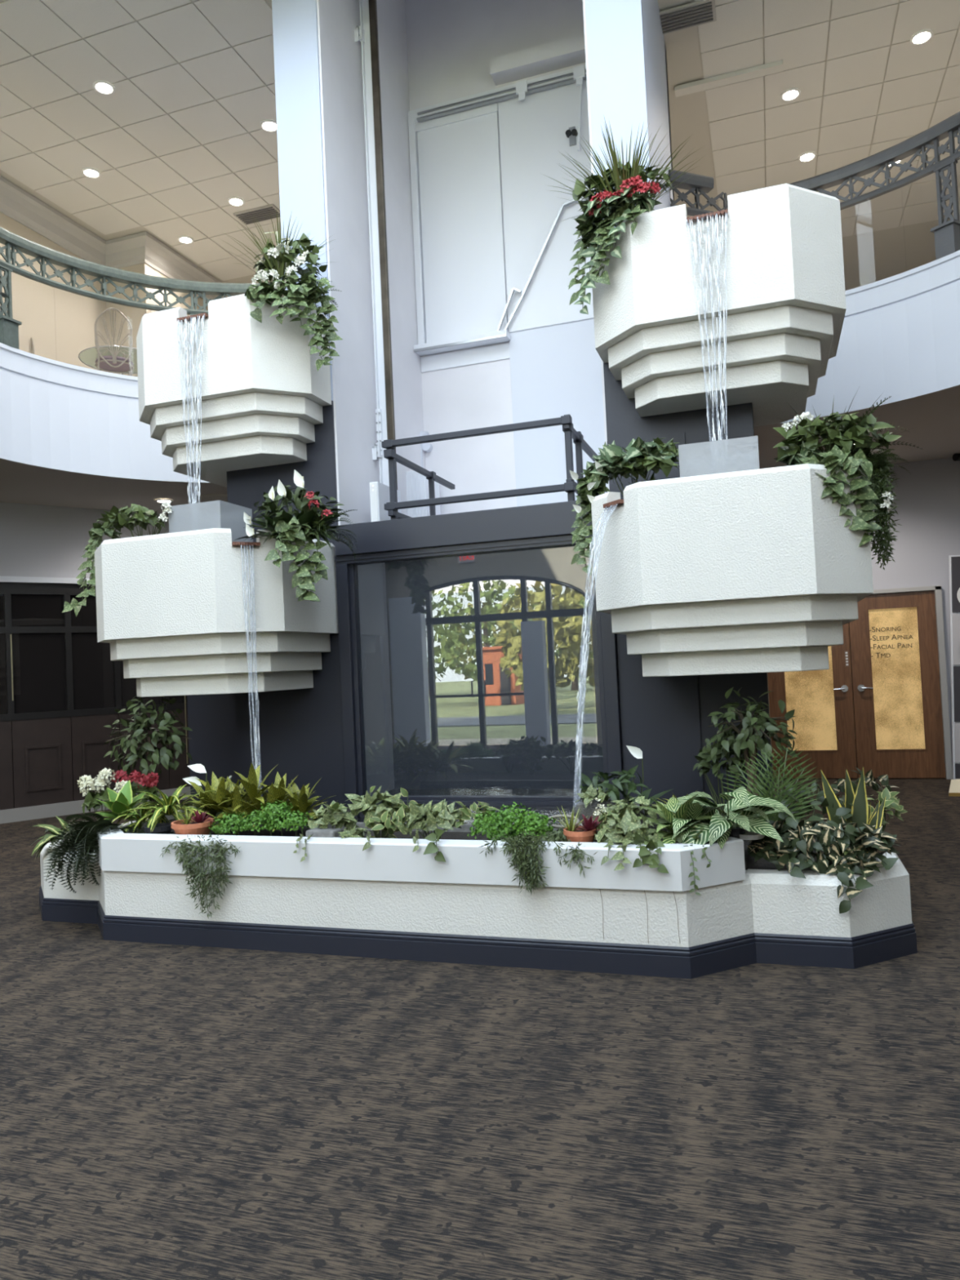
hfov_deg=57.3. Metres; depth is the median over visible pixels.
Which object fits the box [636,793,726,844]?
calathea
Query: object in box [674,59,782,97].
trim
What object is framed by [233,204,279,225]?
ceiling vent
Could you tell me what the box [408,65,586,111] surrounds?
door track
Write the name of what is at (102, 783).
flower
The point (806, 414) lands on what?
geranium
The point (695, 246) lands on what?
waterfall
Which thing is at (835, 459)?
trailing ivy
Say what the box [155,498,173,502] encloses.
recessed light
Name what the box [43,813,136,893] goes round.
fern
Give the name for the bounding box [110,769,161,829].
begonias
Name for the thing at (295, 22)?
column
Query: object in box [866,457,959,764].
wall
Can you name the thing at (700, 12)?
ceiling vent
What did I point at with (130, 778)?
flower
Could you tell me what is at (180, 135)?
ceiling
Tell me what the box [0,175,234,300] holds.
trim
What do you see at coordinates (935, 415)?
ceiling
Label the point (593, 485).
trailing ivy
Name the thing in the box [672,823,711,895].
vine
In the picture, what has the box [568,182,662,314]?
trailing ivy
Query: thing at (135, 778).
flower
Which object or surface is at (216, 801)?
croton
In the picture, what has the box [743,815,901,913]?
variegated plant
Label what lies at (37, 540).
wall
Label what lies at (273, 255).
flower
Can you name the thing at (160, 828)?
nursery pot
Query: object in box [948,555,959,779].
display panel
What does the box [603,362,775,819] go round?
pillar base
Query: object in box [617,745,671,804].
peace lily
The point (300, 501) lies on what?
peace lily
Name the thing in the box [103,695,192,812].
leafy shrub
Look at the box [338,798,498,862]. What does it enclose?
trailing ivy
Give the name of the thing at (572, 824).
yucca
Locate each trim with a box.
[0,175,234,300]
[0,576,90,584]
[489,33,586,85]
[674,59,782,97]
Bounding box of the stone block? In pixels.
[305,827,342,837]
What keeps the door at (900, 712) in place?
in the wall at (928, 508)
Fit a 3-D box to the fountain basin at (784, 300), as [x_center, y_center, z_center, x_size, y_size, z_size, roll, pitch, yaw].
[1.804,-2.344,6.661,1.711,1.235,1.692,-3,-2,18]
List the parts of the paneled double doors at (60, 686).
pane, pane, wood panel, panel moulding, pane, pane, wood panel, panel moulding, panel moulding, panel moulding, panel moulding, pane, pane, sill rail, wood panel, panel moulding, panel moulding, pane, wood panel, panel moulding, wood panel, pane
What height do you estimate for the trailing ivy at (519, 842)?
0.344 m
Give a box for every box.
[369,481,401,521]
[678,444,759,477]
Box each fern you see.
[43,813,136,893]
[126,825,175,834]
[297,272,341,315]
[305,506,358,560]
[521,827,607,841]
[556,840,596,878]
[797,395,923,486]
[865,450,902,569]
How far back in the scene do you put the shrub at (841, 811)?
5.04 m
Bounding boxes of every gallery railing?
[0,226,283,349]
[668,168,728,216]
[788,111,959,259]
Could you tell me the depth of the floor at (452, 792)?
7.79 m
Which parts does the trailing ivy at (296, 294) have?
stem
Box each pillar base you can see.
[186,693,238,812]
[226,400,345,807]
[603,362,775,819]
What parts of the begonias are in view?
stem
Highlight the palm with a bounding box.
[720,745,820,825]
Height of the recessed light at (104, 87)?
0.016 m
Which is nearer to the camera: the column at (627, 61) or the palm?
the palm
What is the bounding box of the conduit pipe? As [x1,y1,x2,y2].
[419,431,432,467]
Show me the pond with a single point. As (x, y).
(547, 811)
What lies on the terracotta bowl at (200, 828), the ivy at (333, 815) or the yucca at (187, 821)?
the yucca at (187, 821)
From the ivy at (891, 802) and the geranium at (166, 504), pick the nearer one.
the ivy at (891, 802)
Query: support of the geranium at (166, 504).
attached to the leafy shrub at (144, 515)
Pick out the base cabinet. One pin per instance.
(417, 484)
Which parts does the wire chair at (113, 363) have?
leg, leg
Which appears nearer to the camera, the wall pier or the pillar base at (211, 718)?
the pillar base at (211, 718)
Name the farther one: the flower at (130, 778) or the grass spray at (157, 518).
the grass spray at (157, 518)
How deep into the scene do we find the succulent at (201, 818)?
5.61 m
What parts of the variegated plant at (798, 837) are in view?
stem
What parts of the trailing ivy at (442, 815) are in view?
stem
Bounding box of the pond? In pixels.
[305,805,583,832]
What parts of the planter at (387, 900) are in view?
baseboard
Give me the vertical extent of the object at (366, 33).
6.400 m
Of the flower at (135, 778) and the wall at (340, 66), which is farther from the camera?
the wall at (340, 66)
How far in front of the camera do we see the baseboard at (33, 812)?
10.85 m
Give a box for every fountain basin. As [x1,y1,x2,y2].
[94,528,338,697]
[136,293,331,487]
[591,183,846,426]
[591,463,873,676]
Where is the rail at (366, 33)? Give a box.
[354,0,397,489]
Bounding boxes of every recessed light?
[81,167,101,177]
[93,80,115,94]
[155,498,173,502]
[177,235,193,244]
[227,196,244,206]
[259,119,276,132]
[780,88,800,101]
[798,151,816,162]
[910,29,933,44]
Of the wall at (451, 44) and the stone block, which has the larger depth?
the wall at (451, 44)
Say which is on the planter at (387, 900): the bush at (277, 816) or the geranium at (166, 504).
the bush at (277, 816)
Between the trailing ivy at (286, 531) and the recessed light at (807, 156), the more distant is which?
the recessed light at (807, 156)
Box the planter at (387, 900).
[39,806,917,978]
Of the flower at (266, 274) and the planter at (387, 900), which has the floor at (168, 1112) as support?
the planter at (387, 900)
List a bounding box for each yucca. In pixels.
[167,802,204,824]
[550,806,591,831]
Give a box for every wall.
[0,212,107,371]
[0,249,959,482]
[0,502,228,577]
[316,0,425,795]
[404,0,673,514]
[582,0,608,492]
[848,622,855,737]
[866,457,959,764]
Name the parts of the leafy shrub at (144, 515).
stem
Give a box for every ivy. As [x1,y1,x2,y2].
[62,520,122,617]
[159,833,240,917]
[244,269,342,371]
[262,515,328,601]
[293,800,358,862]
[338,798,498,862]
[345,786,418,838]
[479,830,564,895]
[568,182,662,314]
[569,460,609,574]
[590,797,668,873]
[795,444,882,546]
[831,767,907,831]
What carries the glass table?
on the floor
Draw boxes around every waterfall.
[177,314,204,530]
[240,547,262,830]
[573,504,616,807]
[685,211,728,474]
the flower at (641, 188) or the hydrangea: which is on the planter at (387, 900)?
the hydrangea
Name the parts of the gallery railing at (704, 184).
rail, rail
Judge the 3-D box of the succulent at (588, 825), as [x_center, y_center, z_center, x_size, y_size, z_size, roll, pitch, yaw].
[0.607,1.000,4.806,0.224,0.094,0.196,-3,-2,18]
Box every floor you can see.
[0,744,959,1279]
[387,788,598,795]
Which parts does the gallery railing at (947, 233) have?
rail, rail, post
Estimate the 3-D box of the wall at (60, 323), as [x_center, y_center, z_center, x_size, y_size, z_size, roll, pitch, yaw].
[-7.461,-4.256,6.011,0.200,2.720,13.500,-3,-2,18]
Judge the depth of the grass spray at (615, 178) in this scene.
6.20 m
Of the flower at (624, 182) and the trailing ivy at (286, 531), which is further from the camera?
the trailing ivy at (286, 531)
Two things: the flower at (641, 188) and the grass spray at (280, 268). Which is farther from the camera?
the grass spray at (280, 268)
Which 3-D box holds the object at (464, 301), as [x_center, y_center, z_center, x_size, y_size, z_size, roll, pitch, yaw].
[0.387,-3.395,9.090,2.315,4.840,0.200,-3,-2,18]
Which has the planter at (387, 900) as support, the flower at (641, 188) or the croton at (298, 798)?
the croton at (298, 798)
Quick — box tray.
[948,778,959,796]
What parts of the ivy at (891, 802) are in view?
stem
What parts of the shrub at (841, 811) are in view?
stem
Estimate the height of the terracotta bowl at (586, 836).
0.100 m
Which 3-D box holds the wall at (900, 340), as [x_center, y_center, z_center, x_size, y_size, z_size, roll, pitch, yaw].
[-1.300,-2.672,3.639,10.332,1.150,12.912,-3,-2,18]
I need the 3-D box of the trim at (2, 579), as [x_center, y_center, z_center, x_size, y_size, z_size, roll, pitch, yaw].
[-6.214,-0.725,10.358,9.550,0.070,0.150,-1,-2,-39]
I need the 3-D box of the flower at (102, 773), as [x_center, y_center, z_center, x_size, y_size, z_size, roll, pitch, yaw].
[-2.821,1.019,6.613,0.071,0.071,0.011,-43,-7,-14]
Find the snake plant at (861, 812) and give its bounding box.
[820,766,885,853]
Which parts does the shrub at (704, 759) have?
stem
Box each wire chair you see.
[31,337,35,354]
[94,307,134,376]
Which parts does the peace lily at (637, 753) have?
flower stem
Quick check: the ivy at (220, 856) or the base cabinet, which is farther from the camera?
the base cabinet
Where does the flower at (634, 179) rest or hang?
on the geranium at (579, 191)
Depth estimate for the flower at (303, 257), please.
6.88 m
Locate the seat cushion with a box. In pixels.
[95,355,133,371]
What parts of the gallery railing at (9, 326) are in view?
post, post, rail, rail, post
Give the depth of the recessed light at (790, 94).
9.65 m
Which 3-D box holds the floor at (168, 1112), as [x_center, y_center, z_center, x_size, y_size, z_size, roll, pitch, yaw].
[0.035,1.880,7.077,19.200,0.100,20.800,-3,-2,18]
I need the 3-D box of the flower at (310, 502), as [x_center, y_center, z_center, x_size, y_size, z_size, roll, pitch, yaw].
[-1.277,-0.915,6.445,0.493,0.328,0.125,-4,-2,41]
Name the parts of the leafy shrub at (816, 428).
stem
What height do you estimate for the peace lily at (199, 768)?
0.495 m
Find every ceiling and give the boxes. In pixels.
[0,0,959,297]
[0,384,959,518]
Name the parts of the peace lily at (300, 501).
flower stem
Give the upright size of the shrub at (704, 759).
0.674 m
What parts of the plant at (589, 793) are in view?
stem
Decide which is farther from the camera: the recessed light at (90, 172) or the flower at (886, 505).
the recessed light at (90, 172)
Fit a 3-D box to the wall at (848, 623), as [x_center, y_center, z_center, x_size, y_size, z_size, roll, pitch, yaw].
[3.119,-1.973,17.067,19.400,7.900,0.200,-3,-2,18]
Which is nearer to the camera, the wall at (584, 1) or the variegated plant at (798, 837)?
the variegated plant at (798, 837)
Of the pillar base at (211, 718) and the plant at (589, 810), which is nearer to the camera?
the plant at (589, 810)
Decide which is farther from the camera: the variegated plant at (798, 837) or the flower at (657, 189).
the flower at (657, 189)
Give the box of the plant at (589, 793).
[574,768,657,819]
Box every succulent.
[185,809,217,824]
[570,814,604,831]
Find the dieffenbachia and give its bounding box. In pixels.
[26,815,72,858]
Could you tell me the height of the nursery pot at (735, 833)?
0.130 m
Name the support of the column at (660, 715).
attached to the wall at (584, 1)
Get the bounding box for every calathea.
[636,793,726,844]
[671,786,796,848]
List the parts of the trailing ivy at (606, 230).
stem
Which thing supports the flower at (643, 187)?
on the geranium at (579, 191)
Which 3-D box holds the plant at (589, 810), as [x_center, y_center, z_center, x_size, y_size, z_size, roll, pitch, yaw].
[0.726,1.046,5.396,0.305,0.189,0.243,-3,-2,18]
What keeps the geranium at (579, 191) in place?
on the fountain basin at (784, 300)
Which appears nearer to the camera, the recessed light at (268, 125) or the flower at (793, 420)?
the flower at (793, 420)
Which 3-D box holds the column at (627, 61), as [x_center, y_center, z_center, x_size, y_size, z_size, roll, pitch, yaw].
[1.380,-4.894,7.872,0.430,5.450,2.228,-3,-2,18]
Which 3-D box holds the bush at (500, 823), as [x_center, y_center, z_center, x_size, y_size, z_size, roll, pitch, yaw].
[0.177,1.041,4.970,0.502,0.243,0.289,-3,-2,18]
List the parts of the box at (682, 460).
clear panel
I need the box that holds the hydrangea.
[77,767,128,821]
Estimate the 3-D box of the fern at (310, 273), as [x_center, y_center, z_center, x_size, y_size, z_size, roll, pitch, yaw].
[-1.338,-2.832,7.199,0.381,0.284,0.334,-1,-2,-38]
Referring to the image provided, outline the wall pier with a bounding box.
[105,262,208,377]
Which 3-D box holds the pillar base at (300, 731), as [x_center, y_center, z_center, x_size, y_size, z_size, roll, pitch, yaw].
[-1.509,-0.045,8.179,1.075,3.950,1.130,-3,-2,18]
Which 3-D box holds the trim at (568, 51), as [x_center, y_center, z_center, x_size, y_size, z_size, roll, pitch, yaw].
[0.755,-5.978,9.005,1.310,0.160,0.200,-3,-2,18]
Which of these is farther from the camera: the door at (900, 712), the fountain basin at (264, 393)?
the door at (900, 712)
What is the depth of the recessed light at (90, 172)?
10.52 m
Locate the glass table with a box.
[78,345,137,377]
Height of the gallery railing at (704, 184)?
0.375 m
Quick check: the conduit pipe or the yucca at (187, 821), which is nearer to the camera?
the yucca at (187, 821)
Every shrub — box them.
[95,503,164,537]
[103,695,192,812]
[693,736,751,817]
[757,780,853,851]
[773,411,902,466]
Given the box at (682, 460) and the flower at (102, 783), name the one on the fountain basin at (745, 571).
the box at (682, 460)
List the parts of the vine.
stem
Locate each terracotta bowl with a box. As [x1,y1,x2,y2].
[170,817,213,835]
[563,826,596,842]
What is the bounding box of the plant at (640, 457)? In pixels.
[580,436,680,497]
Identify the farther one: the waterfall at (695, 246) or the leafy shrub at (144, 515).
the leafy shrub at (144, 515)
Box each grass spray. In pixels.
[128,518,162,537]
[220,208,337,297]
[542,117,706,226]
[769,391,916,467]
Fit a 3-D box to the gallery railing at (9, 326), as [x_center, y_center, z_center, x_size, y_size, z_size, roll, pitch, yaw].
[-4.016,-3.584,8.529,6.833,1.210,2.176,-1,-2,-41]
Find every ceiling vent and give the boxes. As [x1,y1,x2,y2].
[197,493,227,502]
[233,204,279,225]
[659,0,716,35]
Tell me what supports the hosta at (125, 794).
in the planter at (387, 900)
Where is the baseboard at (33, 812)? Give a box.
[0,786,191,823]
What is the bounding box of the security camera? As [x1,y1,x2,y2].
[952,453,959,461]
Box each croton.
[173,762,288,835]
[225,772,336,836]
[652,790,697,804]
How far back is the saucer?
4.70 m
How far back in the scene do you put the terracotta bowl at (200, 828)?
5.55 m
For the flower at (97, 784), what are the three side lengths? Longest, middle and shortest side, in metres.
0.074 x 0.074 x 0.011 m
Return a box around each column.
[271,0,333,400]
[584,0,674,227]
[606,431,703,806]
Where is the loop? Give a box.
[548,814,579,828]
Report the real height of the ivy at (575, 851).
0.183 m
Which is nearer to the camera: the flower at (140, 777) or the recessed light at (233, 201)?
the flower at (140, 777)
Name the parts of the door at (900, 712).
frosted pane, lever handle, lever handle, frosted pane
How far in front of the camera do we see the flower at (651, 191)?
6.06 m
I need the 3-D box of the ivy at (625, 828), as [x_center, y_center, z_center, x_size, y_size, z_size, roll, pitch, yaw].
[0.783,1.052,4.684,0.373,0.361,0.541,-3,-2,6]
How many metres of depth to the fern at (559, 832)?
4.84 m
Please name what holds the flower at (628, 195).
on the geranium at (579, 191)
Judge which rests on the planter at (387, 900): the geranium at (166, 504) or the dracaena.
the dracaena
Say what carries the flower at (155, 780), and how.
on the begonias
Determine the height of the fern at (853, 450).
0.533 m
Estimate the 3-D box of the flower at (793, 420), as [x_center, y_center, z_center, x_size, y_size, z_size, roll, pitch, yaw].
[2.040,-1.412,5.696,0.008,0.047,0.049,-18,-27,-31]
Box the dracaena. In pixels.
[110,784,215,833]
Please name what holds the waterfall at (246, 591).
attached to the fountain basin at (170, 606)
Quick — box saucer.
[739,829,764,839]
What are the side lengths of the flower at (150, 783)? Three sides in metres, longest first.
0.075 x 0.071 x 0.012 m
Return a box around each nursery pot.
[143,822,172,834]
[728,822,745,838]
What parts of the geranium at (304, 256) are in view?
stem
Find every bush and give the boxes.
[208,800,312,835]
[466,801,556,840]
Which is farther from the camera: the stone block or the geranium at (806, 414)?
the geranium at (806, 414)
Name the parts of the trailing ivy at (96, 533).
stem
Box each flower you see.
[96,778,105,786]
[96,783,104,791]
[101,772,108,778]
[123,775,132,782]
[131,776,137,782]
[136,772,144,781]
[147,777,157,786]
[147,777,157,787]
[148,777,158,786]
[263,271,269,279]
[271,250,278,257]
[297,255,305,263]
[303,490,332,527]
[622,178,631,188]
[626,187,635,196]
[631,175,642,186]
[635,182,645,192]
[638,182,648,192]
[649,185,656,194]
[651,182,661,191]
[792,418,798,426]
[883,498,891,507]
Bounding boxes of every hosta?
[95,779,155,822]
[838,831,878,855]
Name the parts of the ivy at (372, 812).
stem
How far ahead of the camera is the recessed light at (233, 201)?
11.30 m
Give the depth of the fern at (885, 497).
5.52 m
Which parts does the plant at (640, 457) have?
stem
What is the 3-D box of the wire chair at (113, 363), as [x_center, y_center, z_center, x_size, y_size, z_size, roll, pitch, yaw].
[-4.395,-3.414,10.568,0.440,1.029,0.490,-2,-2,-22]
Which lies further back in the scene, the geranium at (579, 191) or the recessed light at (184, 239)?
the recessed light at (184, 239)
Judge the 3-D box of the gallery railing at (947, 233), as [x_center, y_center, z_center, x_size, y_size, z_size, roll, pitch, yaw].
[3.920,-4.037,5.592,1.510,1.210,6.539,-3,-2,-3]
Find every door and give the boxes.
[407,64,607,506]
[767,585,953,779]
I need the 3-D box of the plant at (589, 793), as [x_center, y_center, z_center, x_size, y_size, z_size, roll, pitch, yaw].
[0.810,1.020,5.310,0.486,0.466,0.572,-3,-2,-1]
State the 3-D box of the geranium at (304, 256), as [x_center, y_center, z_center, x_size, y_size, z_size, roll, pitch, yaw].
[-1.565,-2.986,7.154,0.658,0.598,0.475,-3,-2,18]
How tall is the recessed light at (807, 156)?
0.016 m
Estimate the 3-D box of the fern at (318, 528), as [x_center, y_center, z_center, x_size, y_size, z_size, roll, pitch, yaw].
[-1.069,-0.786,6.537,0.336,0.367,0.539,-3,-2,18]
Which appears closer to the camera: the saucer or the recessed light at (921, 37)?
the saucer
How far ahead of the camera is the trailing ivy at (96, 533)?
7.45 m
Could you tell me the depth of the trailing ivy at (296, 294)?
6.97 m
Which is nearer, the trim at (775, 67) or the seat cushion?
the trim at (775, 67)
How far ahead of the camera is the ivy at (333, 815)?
5.32 m
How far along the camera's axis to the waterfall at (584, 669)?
5.50 m
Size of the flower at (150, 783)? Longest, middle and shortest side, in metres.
0.072 x 0.069 x 0.011 m
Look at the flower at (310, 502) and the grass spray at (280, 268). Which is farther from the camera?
the grass spray at (280, 268)
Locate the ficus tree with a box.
[706,686,799,795]
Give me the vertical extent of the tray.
0.142 m
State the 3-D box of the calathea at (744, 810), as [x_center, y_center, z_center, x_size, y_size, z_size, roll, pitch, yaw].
[1.357,0.961,4.774,0.684,0.368,0.653,-3,-2,18]
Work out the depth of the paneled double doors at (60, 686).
11.02 m
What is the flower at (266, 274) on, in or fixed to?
on the geranium at (304, 256)
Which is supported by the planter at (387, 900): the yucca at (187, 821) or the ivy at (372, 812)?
the ivy at (372, 812)
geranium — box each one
[155,501,173,534]
[251,232,327,288]
[572,160,671,253]
[781,411,817,452]
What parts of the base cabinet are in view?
cabinet door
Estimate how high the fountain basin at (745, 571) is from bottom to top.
1.225 m
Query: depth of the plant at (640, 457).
5.88 m
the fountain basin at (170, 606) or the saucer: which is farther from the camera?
the fountain basin at (170, 606)
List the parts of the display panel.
panel, panel, panel, panel, panel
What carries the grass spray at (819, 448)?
on the fountain basin at (745, 571)
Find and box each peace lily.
[179,764,231,817]
[234,470,350,547]
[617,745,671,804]
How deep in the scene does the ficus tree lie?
5.57 m

